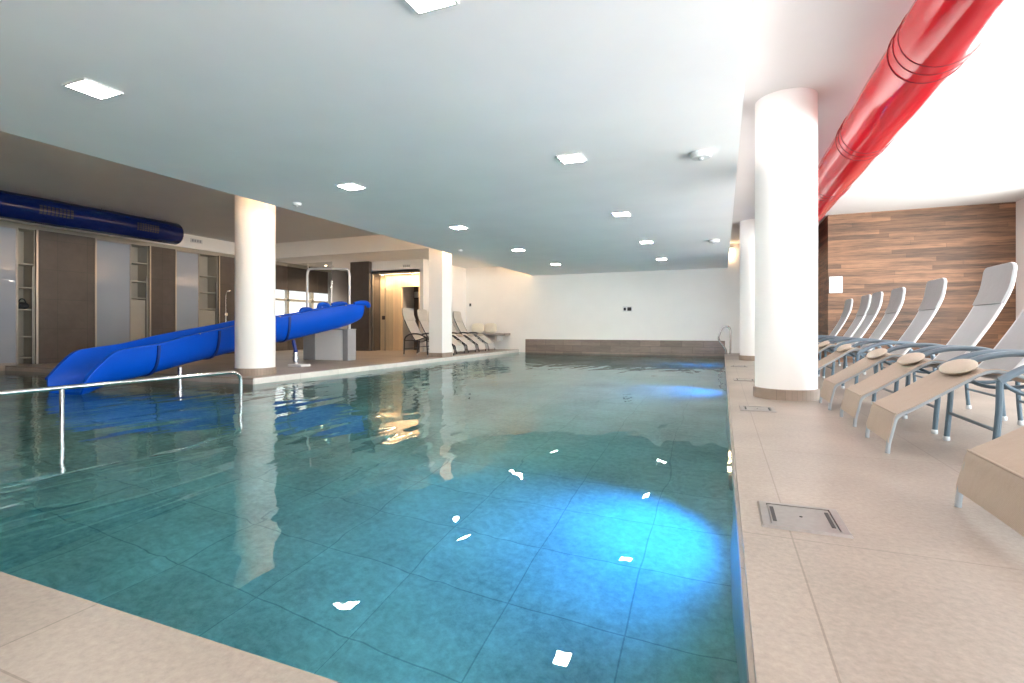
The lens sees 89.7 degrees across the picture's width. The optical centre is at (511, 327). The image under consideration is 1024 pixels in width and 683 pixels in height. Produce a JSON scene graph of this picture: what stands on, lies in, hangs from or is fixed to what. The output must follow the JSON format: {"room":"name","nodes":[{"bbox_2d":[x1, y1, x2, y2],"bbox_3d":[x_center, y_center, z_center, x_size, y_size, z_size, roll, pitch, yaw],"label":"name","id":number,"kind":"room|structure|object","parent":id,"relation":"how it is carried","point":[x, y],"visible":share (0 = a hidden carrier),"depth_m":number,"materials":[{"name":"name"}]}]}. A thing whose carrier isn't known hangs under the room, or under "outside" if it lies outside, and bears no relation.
{"room":"indoor swimming pool","nodes":[
{"label":"indoor swimming pool","id":0,"kind":"room"},
{"bbox_2d":[6,367,252,383],"bbox_3d":[-6.895,1.440,8.888,6.590,1.320,0.022,0,0,22],"label":"wall","id":1,"kind":"structure","parent":0,"point":[200,379],"depth_m":8.12,"materials":[{"name":"tile"}]},
{"bbox_2d":[5,349,518,379],"bbox_3d":[-5.076,1.425,14.131,7.190,1.350,11.080,0,0,22],"label":"floor","id":2,"kind":"structure","parent":0,"point":[224,362],"depth_m":10.73,"materials":[{"name":"tile"}]},
{"bbox_2d":[17,228,34,364],"bbox_3d":[-10.051,-0.620,10.536,0.400,2.740,0.292,0,0,22],"label":"shelf unit","id":3,"kind":"object","parent":2,"relation":"on","point":[25,240],"visible":0.66,"depth_m":10.65,"materials":[{"name":"wood"}]},
{"bbox_2d":[18,298,28,308],"bbox_3d":[-10.005,-0.483,10.517,0.200,0.226,0.220,0,0,22],"label":"bag","id":4,"kind":"object","parent":3,"relation":"on","point":[21,305],"visible":0.89,"depth_m":10.48,"materials":[{"name":"fabric"}]},
{"bbox_2d":[26,230,96,363],"bbox_3d":[-9.761,-0.630,11.163,0.462,2.760,1.104,0,0,22],"label":"wall panel","id":5,"kind":"object","parent":2,"relation":"on","point":[65,264],"visible":0.74,"depth_m":11.03,"materials":[{"name":"brown wood"}]},
{"bbox_2d":[97,239,130,346],"bbox_3d":[-9.266,-0.625,11.954,0.040,2.750,0.760,0,0,22],"label":"screen","id":6,"kind":"object","parent":2,"relation":"on","point":[113,258],"visible":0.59,"depth_m":11.96,"materials":[{"name":"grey glass"}]},
{"bbox_2d":[131,244,147,340],"bbox_3d":[-9.219,-0.620,12.572,0.400,2.740,0.412,0,0,22],"label":"shelf unit","id":7,"kind":"object","parent":2,"relation":"on","point":[139,255],"visible":0.56,"depth_m":12.65,"materials":[{"name":"wood"}]},
{"bbox_2d":[147,246,176,336],"bbox_3d":[-8.987,-0.630,13.056,0.462,2.760,0.674,0,0,22],"label":"wall pier","id":8,"kind":"object","parent":2,"relation":"on","point":[162,262],"visible":0.64,"depth_m":12.96,"materials":[{"name":"brown wood"}]},
{"bbox_2d":[177,250,198,330],"bbox_3d":[-8.592,-0.625,13.602,0.040,2.750,0.660,0,0,22],"label":"screen","id":9,"kind":"object","parent":2,"relation":"on","point":[187,262],"visible":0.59,"depth_m":13.61,"materials":[{"name":"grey glass"}]},
{"bbox_2d":[199,254,217,326],"bbox_3d":[-8.536,-0.620,14.243,0.400,2.740,0.562,0,0,22],"label":"shelf unit","id":10,"kind":"object","parent":2,"relation":"on","point":[208,266],"visible":0.53,"depth_m":14.42,"materials":[{"name":"wood"}]},
{"bbox_2d":[213,256,234,353],"bbox_3d":[-8.217,-0.630,14.940,0.462,2.760,0.984,0,0,22],"label":"wall pier","id":11,"kind":"object","parent":2,"relation":"on","point":[226,265],"visible":0.38,"depth_m":14.63,"materials":[{"name":"brown wood"}]},
{"bbox_2d":[224,290,229,321],"bbox_3d":[-8.036,-0.600,14.541,0.200,0.900,0.118,0,0,22],"label":"shower","id":12,"kind":"object","parent":11,"relation":"attached to","point":[225,313],"visible":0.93,"depth_m":14.55,"materials":[{"name":"silver metal"}]},
{"bbox_2d":[233,195,276,375],"bbox_3d":[-4.136,-0.850,8.302,0.626,3.200,0.626,0,0,22],"label":"round column","id":13,"kind":"structure","parent":2,"relation":"on","point":[255,221],"depth_m":8.05,"materials":[{"name":"white paint"}]},
{"bbox_2d":[303,268,355,360],"bbox_3d":[-4.253,-0.329,11.993,1.330,2.157,0.295,0,0,22],"label":"stand","id":14,"kind":"object","parent":2,"relation":"on","point":[335,344],"visible":0.88,"depth_m":11.82,"materials":[{"name":"white laminate"}]},
{"bbox_2d":[350,261,379,350],"bbox_3d":[-4.469,-0.680,17.572,0.730,2.860,2.250,0,0,22],"label":"wall pier","id":15,"kind":"object","parent":2,"relation":"on","point":[360,272],"visible":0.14,"depth_m":16.55,"materials":[{"name":"brown wood"}]},
{"bbox_2d":[402,308,453,355],"bbox_3d":[-2.258,0.106,13.833,1.329,1.290,0.685,0,0,22],"label":"lounger","id":16,"kind":"object","parent":2,"relation":"on","point":[408,313],"visible":0.62,"depth_m":13.92,"materials":[{"name":"fabric"}]},
{"bbox_2d":[428,248,452,357],"bbox_3d":[-1.829,-0.850,13.182,0.410,3.200,0.530,0,0,22],"label":"square column","id":17,"kind":"structure","parent":2,"relation":"on","point":[440,262],"depth_m":12.98,"materials":[{"name":"white paint"}]},
{"bbox_2d":[417,309,464,353],"bbox_3d":[-2.084,0.106,15.079,1.329,1.290,0.685,0,0,22],"label":"lounger","id":18,"kind":"object","parent":2,"relation":"on","point":[422,315],"visible":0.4,"depth_m":15.11,"materials":[{"name":"beige fabric"}]},
{"bbox_2d":[452,332,475,352],"bbox_3d":[-1.811,0.106,15.746,1.329,1.290,0.685,0,0,22],"label":"lounger","id":19,"kind":"object","parent":2,"relation":"on","point":[470,346],"visible":0.3,"depth_m":15.54,"materials":[{"name":"beige fabric"}]},
{"bbox_2d":[452,322,485,350],"bbox_3d":[-1.535,0.106,16.422,1.329,1.290,0.685,0,0,22],"label":"lounger","id":20,"kind":"object","parent":2,"relation":"on","point":[481,345],"visible":0.49,"depth_m":16.30,"materials":[{"name":"beige fabric"}]},
{"bbox_2d":[453,311,494,350],"bbox_3d":[-1.259,0.106,17.097,1.329,1.290,0.685,0,0,22],"label":"lounger","id":21,"kind":"object","parent":2,"relation":"on","point":[457,317],"visible":0.7,"depth_m":17.12,"materials":[{"name":"beige fabric"}]},
{"bbox_2d":[276,265,327,350],"bbox_3d":[-7.227,-0.680,17.657,0.260,2.860,3.980,0,0,22],"label":"wall","id":22,"kind":"structure","parent":0,"point":[287,278],"depth_m":17.33,"materials":[{"name":"brown wood"}]},
{"bbox_2d":[0,218,346,271],"bbox_3d":[-9.871,-2.275,10.949,0.520,0.350,20.000,0,0,22],"label":"trim","id":23,"kind":"structure","parent":22,"relation":"attached to","point":[209,244],"depth_m":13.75,"materials":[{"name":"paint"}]},
{"bbox_2d":[190,238,202,243],"bbox_3d":[-8.431,-2.310,13.763,0.018,0.110,0.340,0,0,22],"label":"air vent","id":24,"kind":"object","parent":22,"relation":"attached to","point":[192,240],"visible":1,"depth_m":13.76,"materials":[{"name":"grey metal"}]},
{"bbox_2d":[276,290,327,314],"bbox_3d":[-7.236,-0.690,17.661,0.200,1.080,3.980,0,0,22],"label":"window","id":25,"kind":"structure","parent":22,"relation":"in","point":[287,301],"depth_m":17.42,"materials":[{"name":"white"}]},
{"bbox_2d":[328,270,347,328],"bbox_3d":[-6.431,-0.680,19.022,0.180,2.860,0.850,0,0,22],"label":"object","id":26,"kind":"object","parent":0,"point":[339,279],"visible":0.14,"depth_m":18.92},
{"bbox_2d":[0,352,746,682],"bbox_3d":[-2.737,0.845,10.447,13.107,0.001,15.530,0,0,22],"label":"water","id":27,"kind":"object","parent":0,"point":[519,517],"visible":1,"depth_m":2.35,"materials":[{"name":"teal liquid"}]},
{"bbox_2d":[0,0,751,275],"bbox_3d":[-0.134,-2.125,7.077,5.898,0.750,20.200,0,0,22],"label":"ceiling","id":28,"kind":"structure","parent":0,"point":[462,114],"depth_m":4.06,"materials":[{"name":"paint"}]},
{"bbox_2d":[62,77,123,99],"bbox_3d":[-3.062,-1.745,3.769,0.258,0.014,0.258,0,0,22],"label":"recessed light","id":29,"kind":"object","parent":28,"relation":"in","point":[84,85],"visible":1,"depth_m":3.76,"materials":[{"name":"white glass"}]},
{"bbox_2d":[68,80,116,97],"bbox_3d":[-3.062,-1.748,3.769,0.226,0.008,0.226,0,0,22],"label":"diffuser","id":30,"kind":"object","parent":29,"relation":"attached to","point":[92,88],"depth_m":3.76,"materials":[{"name":"white plastic"}]},
{"bbox_2d":[292,202,301,206],"bbox_3d":[-3.025,-1.725,7.243,0.120,0.051,0.120,0,0,22],"label":"smoke detector","id":31,"kind":"object","parent":28,"relation":"attached to","point":[296,204],"visible":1,"depth_m":7.21,"materials":[{"name":"white plastic"}]},
{"bbox_2d":[335,182,365,190],"bbox_3d":[-1.995,-1.745,6.379,0.258,0.014,0.258,0,0,22],"label":"recessed light","id":32,"kind":"object","parent":28,"relation":"in","point":[348,186],"visible":1,"depth_m":6.37,"materials":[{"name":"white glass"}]},
{"bbox_2d":[340,184,361,189],"bbox_3d":[-1.995,-1.748,6.379,0.226,0.008,0.226,0,0,22],"label":"diffuser","id":33,"kind":"object","parent":32,"relation":"attached to","point":[345,186],"depth_m":6.37,"materials":[{"name":"white plastic"}]},
{"bbox_2d":[404,0,458,15],"bbox_3d":[-0.451,-1.745,2.702,0.258,0.014,0.258,0,0,22],"label":"recessed light","id":34,"kind":"object","parent":28,"relation":"in","point":[420,7],"visible":1,"depth_m":2.78,"materials":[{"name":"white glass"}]},
{"bbox_2d":[408,0,453,11],"bbox_3d":[-0.451,-1.748,2.702,0.226,0.008,0.226,0,0,22],"label":"diffuser","id":35,"kind":"object","parent":34,"relation":"attached to","point":[416,5],"depth_m":2.78,"materials":[{"name":"white plastic"}]},
{"bbox_2d":[449,225,468,229],"bbox_3d":[-0.928,-1.745,8.989,0.258,0.014,0.258,0,0,22],"label":"recessed light","id":36,"kind":"object","parent":28,"relation":"in","point":[460,226],"visible":1,"depth_m":8.98,"materials":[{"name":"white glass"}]},
{"bbox_2d":[556,152,586,163],"bbox_3d":[0.616,-1.745,5.312,0.258,0.014,0.258,0,0,22],"label":"recessed light","id":37,"kind":"object","parent":28,"relation":"in","point":[574,157],"visible":1,"depth_m":5.31,"materials":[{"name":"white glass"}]},
{"bbox_2d":[559,154,583,162],"bbox_3d":[0.616,-1.748,5.312,0.226,0.008,0.226,0,0,22],"label":"diffuser","id":38,"kind":"object","parent":37,"relation":"attached to","point":[566,158],"depth_m":5.31,"materials":[{"name":"white plastic"}]},
{"bbox_2d":[611,211,630,216],"bbox_3d":[1.683,-1.745,7.922,0.258,0.014,0.258,0,0,22],"label":"recessed light","id":39,"kind":"object","parent":28,"relation":"in","point":[615,214],"visible":1,"depth_m":7.93,"materials":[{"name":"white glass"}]},
{"bbox_2d":[614,212,628,215],"bbox_3d":[1.683,-1.748,7.922,0.226,0.008,0.226,0,0,22],"label":"diffuser","id":40,"kind":"object","parent":39,"relation":"attached to","point":[615,213],"depth_m":7.91,"materials":[{"name":"white plastic"}]},
{"bbox_2d":[639,241,653,243],"bbox_3d":[2.749,-1.745,10.533,0.258,0.014,0.258,0,0,22],"label":"recessed light","id":41,"kind":"object","parent":28,"relation":"in","point":[641,242],"visible":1,"depth_m":10.57,"materials":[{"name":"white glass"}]},
{"bbox_2d":[690,149,711,160],"bbox_3d":[1.896,-1.714,5.167,0.210,0.072,0.210,0,0,22],"label":"ceiling speaker","id":42,"kind":"object","parent":28,"relation":"attached to","point":[698,155],"visible":1,"depth_m":5.11,"materials":[{"name":"white plastic"}]},
{"bbox_2d":[708,239,719,243],"bbox_3d":[4.040,-1.714,10.308,0.210,0.072,0.210,0,0,22],"label":"ceiling speaker","id":43,"kind":"object","parent":28,"relation":"attached to","point":[713,241],"visible":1,"depth_m":10.24,"materials":[{"name":"white plastic"}]},
{"bbox_2d":[253,350,518,383],"bbox_3d":[-1.804,1.427,12.632,0.022,1.346,10.780,0,0,22],"label":"platform","id":44,"kind":"object","parent":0,"point":[260,380],"visible":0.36,"depth_m":9.89,"materials":[{"name":"tile"}]},
{"bbox_2d":[276,251,497,270],"bbox_3d":[-3.738,-2.280,16.663,6.550,0.340,4.780,0,0,22],"label":"ceiling","id":45,"kind":"structure","parent":0,"point":[339,261],"depth_m":15.98,"materials":[{"name":"paint"}]},
{"bbox_2d":[372,259,419,272],"bbox_3d":[-3.620,-1.930,16.280,1.820,0.360,0.200,0,0,22],"label":"wall header","id":46,"kind":"structure","parent":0,"point":[395,265],"depth_m":16.20,"materials":[{"name":"paint"}]},
{"bbox_2d":[371,271,419,350],"bbox_3d":[-3.661,-0.500,16.178,1.820,2.500,0.080,0,0,22],"label":"door frame","id":47,"kind":"structure","parent":46,"relation":"in","point":[383,317],"depth_m":16.50,"materials":[{"name":"metal"}]},
{"bbox_2d":[372,269,419,272],"bbox_3d":[-3.393,-1.780,16.835,1.820,0.060,1.400,0,0,22],"label":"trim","id":48,"kind":"structure","parent":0,"point":[404,269],"depth_m":16.17,"materials":[{"name":"paint"}]},
{"bbox_2d":[378,272,419,274],"bbox_3d":[-3.542,-1.733,16.442,1.700,0.034,0.080,0,0,22],"label":"recessed light","id":49,"kind":"object","parent":48,"relation":"in","point":[414,272],"visible":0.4,"depth_m":16.43,"materials":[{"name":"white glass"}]},
{"bbox_2d":[380,273,419,350],"bbox_3d":[-3.468,-0.500,16.650,1.820,2.500,0.100,0,0,22],"label":"wall","id":50,"kind":"structure","parent":0,"point":[391,285],"depth_m":16.75,"materials":[{"name":"beige wood"}]},
{"bbox_2d":[403,287,413,350],"bbox_3d":[-3.114,-0.500,16.910,0.860,2.500,0.650,0,0,22],"label":"wall","id":51,"kind":"structure","parent":0,"point":[408,292],"depth_m":16.98,"materials":[{"name":"brown wood"}]},
{"bbox_2d":[414,287,418,349],"bbox_3d":[-2.972,-0.500,17.257,0.860,2.500,0.100,0,0,22],"label":"wall","id":52,"kind":"structure","parent":0,"point":[416,301],"depth_m":17.30,"materials":[{"name":"brown tile"}]},
{"bbox_2d":[414,291,418,298],"bbox_3d":[-3.127,-1.100,17.248,0.400,0.260,0.034,0,0,22],"label":"picture","id":53,"kind":"object","parent":52,"relation":"attached to","point":[416,293],"visible":0.58,"depth_m":17.26,"materials":[{"name":"fabric"}]},
{"bbox_2d":[420,259,465,351],"bbox_3d":[-2.248,-0.685,17.113,0.130,2.870,2.820,0,0,22],"label":"wall","id":54,"kind":"structure","parent":0,"point":[458,273],"depth_m":17.56,"materials":[{"name":"paint"}]},
{"bbox_2d":[0,353,1023,682],"bbox_3d":[-1.304,1.425,7.447,19.230,1.350,20.600,0,0,22],"label":"floor","id":55,"kind":"structure","parent":0,"point":[926,588],"depth_m":1.50,"materials":[{"name":"tile"}]},
{"bbox_2d":[718,325,731,354],"bbox_3d":[5.938,0.344,14.372,0.373,0.816,0.090,0,0,22],"label":"grab rail","id":56,"kind":"object","parent":55,"relation":"on","point":[727,326],"visible":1,"depth_m":14.34,"materials":[{"name":"silver metal"}]},
{"bbox_2d":[734,378,754,380],"bbox_3d":[3.319,0.746,7.340,0.296,0.009,0.300,0,0,22],"label":"floor hatch","id":57,"kind":"object","parent":55,"relation":"on","point":[735,379],"visible":0.99,"depth_m":7.34,"materials":[{"name":"metal"}]},
{"bbox_2d":[739,219,754,360],"bbox_3d":[5.580,-0.850,11.882,0.636,3.200,0.636,0,0,22],"label":"round column","id":58,"kind":"structure","parent":55,"relation":"on","point":[747,227],"depth_m":11.69,"materials":[{"name":"white paint"}]},
{"bbox_2d":[739,405,776,412],"bbox_3d":[2.248,0.746,4.720,0.296,0.009,0.300,0,0,22],"label":"floor hatch","id":59,"kind":"object","parent":55,"relation":"on","point":[746,408],"visible":1,"depth_m":4.67,"materials":[{"name":"metal"}]},
{"bbox_2d":[753,87,819,400],"bbox_3d":[2.952,-0.850,5.556,0.636,3.200,0.636,0,0,22],"label":"round column","id":60,"kind":"structure","parent":55,"relation":"on","point":[786,120],"depth_m":5.30,"materials":[{"name":"white paint"}]},
{"bbox_2d":[757,500,853,538],"bbox_3d":[1.134,0.746,2.021,0.296,0.009,0.300,0,0,22],"label":"floor hatch","id":61,"kind":"object","parent":55,"relation":"on","point":[792,517],"visible":1,"depth_m":1.99,"materials":[{"name":"metal"}]},
{"bbox_2d":[818,299,852,367],"bbox_3d":[5.791,0.106,10.002,1.329,1.290,0.685,0,0,22],"label":"lounger","id":62,"kind":"object","parent":55,"relation":"on","point":[849,302],"visible":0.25,"depth_m":9.75,"materials":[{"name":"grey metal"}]},
{"bbox_2d":[818,294,870,363],"bbox_3d":[5.284,0.106,8.794,1.329,1.290,0.685,0,0,22],"label":"lounger","id":63,"kind":"object","parent":55,"relation":"on","point":[866,299],"visible":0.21,"depth_m":8.60,"materials":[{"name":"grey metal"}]},
{"bbox_2d":[818,292,882,375],"bbox_3d":[5.001,0.106,8.133,1.329,1.290,0.685,0,0,22],"label":"lounger","id":64,"kind":"object","parent":55,"relation":"on","point":[877,298],"visible":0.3,"depth_m":7.89,"materials":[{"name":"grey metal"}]},
{"bbox_2d":[818,287,905,377],"bbox_3d":[4.675,0.106,7.272,1.329,1.290,0.685,0,0,22],"label":"lounger","id":65,"kind":"object","parent":55,"relation":"on","point":[897,296],"visible":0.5,"depth_m":7.08,"materials":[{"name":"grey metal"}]},
{"bbox_2d":[818,278,946,387],"bbox_3d":[4.138,0.106,5.990,1.329,1.290,0.685,0,0,22],"label":"lounger","id":66,"kind":"object","parent":55,"relation":"on","point":[935,290],"visible":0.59,"depth_m":5.81,"materials":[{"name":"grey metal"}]},
{"bbox_2d":[819,262,1016,420],"bbox_3d":[3.578,0.106,4.652,1.329,1.290,0.685,0,0,22],"label":"lounger","id":67,"kind":"object","parent":55,"relation":"on","point":[998,281],"visible":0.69,"depth_m":4.54,"materials":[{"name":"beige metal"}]},
{"bbox_2d":[840,308,1023,433],"bbox_3d":[3.283,0.106,3.865,1.329,1.290,0.685,0,0,22],"label":"lounger","id":68,"kind":"object","parent":55,"relation":"on","point":[853,397],"visible":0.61,"depth_m":3.88,"materials":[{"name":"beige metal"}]},
{"bbox_2d":[865,350,1023,453],"bbox_3d":[2.935,0.106,3.046,1.329,1.290,0.685,0,0,22],"label":"lounger","id":69,"kind":"object","parent":55,"relation":"on","point":[884,414],"visible":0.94,"depth_m":3.12,"materials":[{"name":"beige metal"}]},
{"bbox_2d":[954,426,1023,536],"bbox_3d":[2.367,0.106,1.658,1.329,1.290,0.738,0,0,22],"label":"lounger","id":70,"kind":"object","parent":55,"relation":"on","point":[991,475],"visible":1,"depth_m":1.95,"materials":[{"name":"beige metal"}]},
{"bbox_2d":[0,0,1023,243],"bbox_3d":[-1.304,-2.525,7.447,19.230,0.150,20.600,0,0,22],"label":"ceiling slab","id":71,"kind":"structure","parent":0,"point":[965,145],"depth_m":6.89,"materials":[{"name":"paint"}]},
{"bbox_2d":[0,190,183,244],"bbox_3d":[-9.977,-2.196,6.779,0.497,0.529,11.400,0,0,22],"label":"air duct","id":72,"kind":"object","parent":71,"relation":"hanging from","point":[13,206],"visible":1,"depth_m":10.12,"materials":[{"name":"blue metal"}]},
{"bbox_2d":[39,205,73,218],"bbox_3d":[-8.541,-2.167,9.666,0.024,0.160,0.533,0,0,22],"label":"grille","id":73,"kind":"object","parent":72,"relation":"attached to","point":[49,211],"depth_m":9.65,"materials":[{"name":"blue"}]},
{"bbox_2d":[137,222,158,232],"bbox_3d":[-7.912,-2.167,11.204,0.024,0.160,0.455,0,0,22],"label":"grille","id":74,"kind":"object","parent":72,"relation":"attached to","point":[142,227],"depth_m":11.19,"materials":[{"name":"blue metal"}]},
{"bbox_2d":[276,235,428,259],"bbox_3d":[-4.711,-2.230,14.284,6.550,0.440,0.360,0,0,22],"label":"beam","id":75,"kind":"structure","parent":71,"relation":"attached to","point":[372,244],"depth_m":14.06,"materials":[{"name":"paint"}]},
{"bbox_2d":[818,0,1018,221],"bbox_3d":[3.799,-2.171,5.415,0.535,0.578,19.500,0,0,22],"label":"air duct","id":76,"kind":"object","parent":71,"relation":"hanging from","point":[934,39],"visible":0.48,"depth_m":4.07,"materials":[{"name":"red metal"}]},
{"bbox_2d":[466,243,739,352],"bbox_3d":[4.859,-0.225,15.866,14.190,4.650,0.250,0,0,22],"label":"wall","id":77,"kind":"structure","parent":0,"point":[691,304],"depth_m":16.45,"materials":[{"name":"paint"}]},
{"bbox_2d":[0,124,537,275],"bbox_3d":[-2.956,-1.772,8.230,0.200,0.045,20.200,0,0,22],"label":"trim","id":78,"kind":"structure","parent":77,"relation":"attached to","point":[7,129],"depth_m":6.17,"materials":[{"name":"paint"}]},
{"bbox_2d":[470,333,510,340],"bbox_3d":[-0.921,0.320,17.834,1.700,0.260,0.480,0,0,22],"label":"bench","id":79,"kind":"object","parent":77,"relation":"attached to","point":[498,335],"visible":0.55,"depth_m":17.50,"materials":[{"name":"white ceramic"}]},
{"bbox_2d":[471,323,483,332],"bbox_3d":[-1.203,0.020,18.068,0.480,0.340,0.161,0,0,22],"label":"cushion","id":80,"kind":"object","parent":79,"relation":"on","point":[477,327],"visible":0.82,"depth_m":18.00,"materials":[{"name":"beige fabric"}]},
{"bbox_2d":[484,323,496,332],"bbox_3d":[-0.740,0.020,17.879,0.480,0.340,0.161,0,0,22],"label":"cushion","id":81,"kind":"object","parent":79,"relation":"on","point":[489,327],"visible":1,"depth_m":17.81,"materials":[{"name":"beige fabric"}]},
{"bbox_2d":[525,339,724,355],"bbox_3d":[3.363,1.248,16.332,6.267,1.705,0.040,0,0,22],"label":"baseboard","id":82,"kind":"structure","parent":77,"relation":"attached to","point":[636,347],"depth_m":16.19,"materials":[{"name":"tile"}]},
{"bbox_2d":[623,306,631,311],"bbox_3d":[3.638,-0.582,16.206,0.249,0.161,0.045,0,0,22],"label":"wall socket plate","id":83,"kind":"object","parent":77,"relation":"attached to","point":[625,308],"visible":1,"depth_m":16.18,"materials":[{"name":"white plastic"}]},
{"bbox_2d":[729,247,732,257],"bbox_3d":[6.395,-2.195,15.065,0.140,0.290,0.070,0,0,22],"label":"wall lamp","id":84,"kind":"object","parent":77,"relation":"attached to","point":[731,248],"visible":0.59,"depth_m":15.04,"materials":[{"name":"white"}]},
{"bbox_2d":[725,360,754,682],"bbox_3d":[3.328,1.442,7.968,0.022,1.315,15.530,0,0,22],"label":"wall","id":85,"kind":"structure","parent":0,"point":[746,622],"depth_m":1.61,"materials":[{"name":"tile"}]},
{"bbox_2d":[818,202,1015,364],"bbox_3d":[9.042,-0.850,12.185,3.260,3.200,3.400,0,0,22],"label":"wall","id":86,"kind":"structure","parent":0,"point":[881,251],"depth_m":10.64,"materials":[{"name":"brown wood"}]},
{"bbox_2d":[829,276,842,292],"bbox_3d":[7.011,-0.925,11.152,0.250,0.360,0.049,0,0,22],"label":"wall box","id":87,"kind":"object","parent":86,"relation":"attached to","point":[835,282],"visible":1,"depth_m":11.13,"materials":[{"name":"white plastic"}]},
{"bbox_2d":[1016,198,1023,364],"bbox_3d":[7.448,-0.875,3.870,0.280,3.250,20.400,0,0,22],"label":"wall","id":88,"kind":"structure","parent":0,"point":[1019,204],"depth_m":9.91,"materials":[{"name":"paint"}]},
{"bbox_3d":[-11.901,1.425,5.945,0.450,1.350,9.200,0,0,22],"label":"wall","id":89,"kind":"structure","parent":0,"visible":0},
{"bbox_2d":[0,225,16,365],"bbox_3d":[-10.216,-0.625,9.631,0.040,2.750,1.500,0,0,22],"label":"screen","id":90,"kind":"object","parent":89,"relation":"on","point":[8,235],"visible":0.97,"depth_m":10.20,"materials":[{"name":"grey glass"}]},
{"bbox_3d":[-2.958,2.150,10.700,13.707,0.100,15.830,0,0,22],"label":"floor","id":91,"kind":"structure","parent":0,"visible":0},
{"bbox_2d":[0,371,242,431],"bbox_3d":[-3.868,1.284,3.619,0.037,1.631,4.574,0,0,22],"label":"pool handrail","id":92,"kind":"object","parent":91,"relation":"on","point":[62,388],"visible":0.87,"depth_m":4.36,"materials":[{"name":"silver metal"}]},
{"bbox_2d":[45,300,370,394],"bbox_3d":[-4.721,0.763,8.991,1.226,2.673,5.311,0,0,27],"label":"water slide","id":93,"kind":"object","parent":91,"relation":"on","point":[143,357],"visible":0.85,"depth_m":7.90,"materials":[{"name":"blue plastic"}]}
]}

